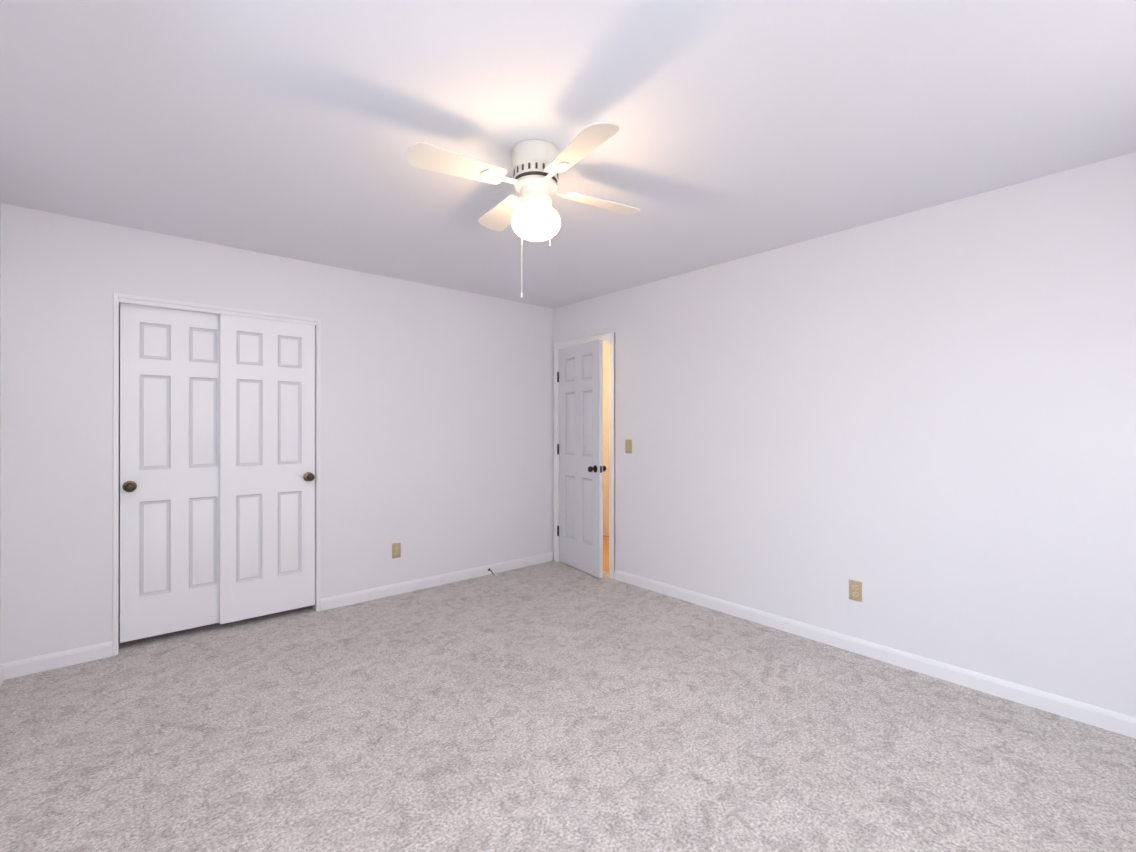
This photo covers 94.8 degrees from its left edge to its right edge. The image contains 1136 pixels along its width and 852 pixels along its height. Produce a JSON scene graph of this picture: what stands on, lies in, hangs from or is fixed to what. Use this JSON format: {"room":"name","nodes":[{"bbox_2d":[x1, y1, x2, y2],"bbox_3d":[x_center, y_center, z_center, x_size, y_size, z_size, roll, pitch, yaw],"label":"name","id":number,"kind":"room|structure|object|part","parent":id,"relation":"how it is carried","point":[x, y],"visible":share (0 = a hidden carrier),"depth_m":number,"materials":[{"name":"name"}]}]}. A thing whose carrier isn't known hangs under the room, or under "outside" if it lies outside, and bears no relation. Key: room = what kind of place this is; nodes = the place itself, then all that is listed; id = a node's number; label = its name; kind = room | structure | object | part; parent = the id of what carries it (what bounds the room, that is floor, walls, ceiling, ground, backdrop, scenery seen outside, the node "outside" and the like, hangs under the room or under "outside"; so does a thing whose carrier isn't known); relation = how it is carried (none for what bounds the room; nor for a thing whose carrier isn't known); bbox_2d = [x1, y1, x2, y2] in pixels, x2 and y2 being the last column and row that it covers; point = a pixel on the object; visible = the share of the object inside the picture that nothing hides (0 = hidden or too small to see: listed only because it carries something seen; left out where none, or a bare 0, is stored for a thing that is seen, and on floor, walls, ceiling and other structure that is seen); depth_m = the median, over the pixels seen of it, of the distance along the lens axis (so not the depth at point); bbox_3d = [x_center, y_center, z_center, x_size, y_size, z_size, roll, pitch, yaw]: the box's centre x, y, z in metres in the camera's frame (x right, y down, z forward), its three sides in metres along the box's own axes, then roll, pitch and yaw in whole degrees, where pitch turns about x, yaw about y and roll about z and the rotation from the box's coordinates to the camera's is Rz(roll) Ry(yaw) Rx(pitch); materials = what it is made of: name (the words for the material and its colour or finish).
{"room":"empty bedroom","nodes":[
{"label":"empty bedroom","id":0,"kind":"room"},
{"bbox_2d":[0,202,0,663],"bbox_3d":[-1.454,0.077,0.916,0.100,2.470,4.850,0,0,-41],"label":"wall","id":1,"kind":"structure","parent":0,"point":[0,432],"depth_m":2.70,"materials":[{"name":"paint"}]},
{"bbox_2d":[0,662,7,686],"bbox_3d":[-1.412,1.270,0.951,0.013,0.084,4.650,0,0,-41],"label":"baseboard","id":2,"kind":"structure","parent":1,"relation":"attached to","point":[3,666],"depth_m":2.70,"materials":[{"name":"white paint"}]},
{"bbox_2d":[119,302,119,619],"bbox_3d":[-2.465,0.080,3.679,1.570,2.470,0.650,0,0,-41],"label":"shell","id":3,"kind":"object","parent":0,"point":[119,460],"depth_m":3.54,"materials":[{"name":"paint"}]},
{"bbox_2d":[118,605,311,648],"bbox_3d":[-2.465,1.365,3.677,1.570,0.100,0.650,0,0,-41],"label":"floor","id":4,"kind":"structure","parent":0,"point":[166,636],"depth_m":3.35,"materials":[{"name":"carpet"}]},
{"bbox_2d":[1,203,552,662],"bbox_3d":[-1.573,0.081,3.956,3.700,2.470,0.100,0,0,-41],"label":"wall","id":5,"kind":"structure","parent":0,"point":[435,429],"depth_m":3.76,"materials":[{"name":"paint"}]},
{"bbox_2d":[8,641,112,678],"bbox_3d":[-2.758,1.272,2.853,0.408,0.084,0.013,0,0,-41],"label":"baseboard","id":6,"kind":"structure","parent":5,"relation":"attached to","point":[36,664],"depth_m":2.84,"materials":[{"name":"white paint"}]},
{"bbox_2d":[120,302,219,642],"bbox_3d":[-2.394,0.272,3.225,0.565,1.995,0.104,0,0,-41],"label":"sliding closet door","id":7,"kind":"structure","parent":5,"relation":"in","point":[169,455],"depth_m":3.21,"materials":[{"name":"white paint"}]},
{"bbox_2d":[113,293,320,655],"bbox_3d":[-2.217,0.277,3.392,1.114,2.077,0.109,0,0,-41],"label":"trim","id":8,"kind":"structure","parent":5,"relation":"attached to","point":[134,299],"depth_m":3.20,"materials":[{"name":"white paint"}]},
{"bbox_2d":[219,314,314,623],"bbox_3d":[-1.999,0.273,3.513,0.565,1.995,0.104,0,0,-41],"label":"sliding closet door","id":9,"kind":"structure","parent":5,"relation":"in","point":[267,483],"depth_m":3.51,"materials":[{"name":"white paint"}]},
{"bbox_2d":[392,543,400,558],"bbox_3d":[-1.341,0.974,4.084,0.070,0.115,0.008,0,0,-41],"label":"electrical outlet","id":10,"kind":"object","parent":5,"relation":"attached to","point":[396,550],"visible":1,"depth_m":4.08,"materials":[{"name":"beige plastic"}]},
{"bbox_2d":[320,552,552,610],"bbox_3d":[-0.956,1.274,4.415,2.135,0.084,0.013,0,0,-41],"label":"baseboard","id":11,"kind":"structure","parent":5,"relation":"attached to","point":[332,602],"depth_m":4.24,"materials":[{"name":"white paint"}]},
{"bbox_2d":[0,560,1135,851],"bbox_3d":[-0.018,1.363,2.159,3.900,0.100,4.850,0,0,-41],"label":"floor carpet","id":12,"kind":"object","parent":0,"point":[554,706],"visible":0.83,"depth_m":2.16,"materials":[{"name":"grey carpet"}]},
{"bbox_2d":[0,0,1135,308],"bbox_3d":[-0.018,-1.207,2.163,3.900,0.100,4.850,0,0,-41],"label":"ceiling","id":13,"kind":"structure","parent":0,"point":[290,128],"depth_m":1.96,"materials":[{"name":"paint"}]},
{"bbox_2d":[407,122,639,297],"bbox_3d":[-0.135,-0.847,2.206,0.805,0.618,0.805,0,0,14],"label":"ceiling fan","id":14,"kind":"object","parent":13,"relation":"attached to","point":[530,213],"visible":1,"depth_m":2.12,"materials":[{"name":"beige"}]},
{"bbox_3d":[-0.135,-0.866,2.206,0.208,0.154,0.208,0,0,-41],"label":"fan globe","id":15,"kind":"part","parent":14,"relation":"part of","materials":[{"name":"white glass"}]},
{"bbox_2d":[603,536,608,571],"bbox_3d":[0.753,1.369,5.010,1.200,0.096,2.750,0,0,-41],"label":"floor","id":16,"kind":"structure","parent":0,"point":[605,553],"depth_m":5.39,"materials":[{"name":"brown wood"}]},
{"bbox_2d":[603,343,608,535],"bbox_3d":[0.809,0.082,5.061,1.150,2.470,2.850,0,0,-41],"label":"wall","id":17,"kind":"structure","parent":0,"point":[606,438],"depth_m":6.26,"materials":[{"name":"paint"}]},
{"bbox_2d":[553,152,1135,717],"bbox_3d":[1.418,0.080,3.405,0.100,2.470,4.850,0,0,-41],"label":"wall","id":18,"kind":"structure","parent":0,"point":[921,424],"depth_m":2.81,"materials":[{"name":"paint"}]},
{"bbox_2d":[557,339,605,577],"bbox_3d":[0.078,0.280,4.764,0.216,2.049,0.704,0,0,-41],"label":"entry door","id":19,"kind":"structure","parent":18,"relation":"in","point":[582,468],"depth_m":4.72,"materials":[{"name":"white paint"}]},
{"bbox_2d":[554,332,614,578],"bbox_3d":[0.175,0.254,4.836,0.128,2.127,0.824,0,0,-41],"label":"door frame","id":20,"kind":"structure","parent":18,"relation":"attached to","point":[609,338],"depth_m":4.53,"materials":[{"name":"white paint"}]},
{"bbox_2d":[625,440,631,452],"bbox_3d":[0.503,0.171,4.372,0.017,0.115,0.070,0,0,-41],"label":"light switch","id":21,"kind":"object","parent":18,"relation":"attached to","point":[628,446],"visible":1,"depth_m":4.37,"materials":[{"name":"beige plastic"}]},
{"bbox_2d":[849,580,861,601],"bbox_3d":[1.668,0.957,3.032,0.008,0.115,0.070,0,0,-41],"label":"electrical outlet","id":22,"kind":"object","parent":18,"relation":"attached to","point":[855,590],"visible":1,"depth_m":3.03,"materials":[{"name":"beige plastic"}]},
{"bbox_2d":[614,569,1135,738],"bbox_3d":[1.651,1.273,3.049,0.013,0.084,3.808,0,0,-41],"label":"baseboard","id":23,"kind":"structure","parent":18,"relation":"attached to","point":[1109,720],"depth_m":2.79,"materials":[{"name":"white paint"}]}
]}

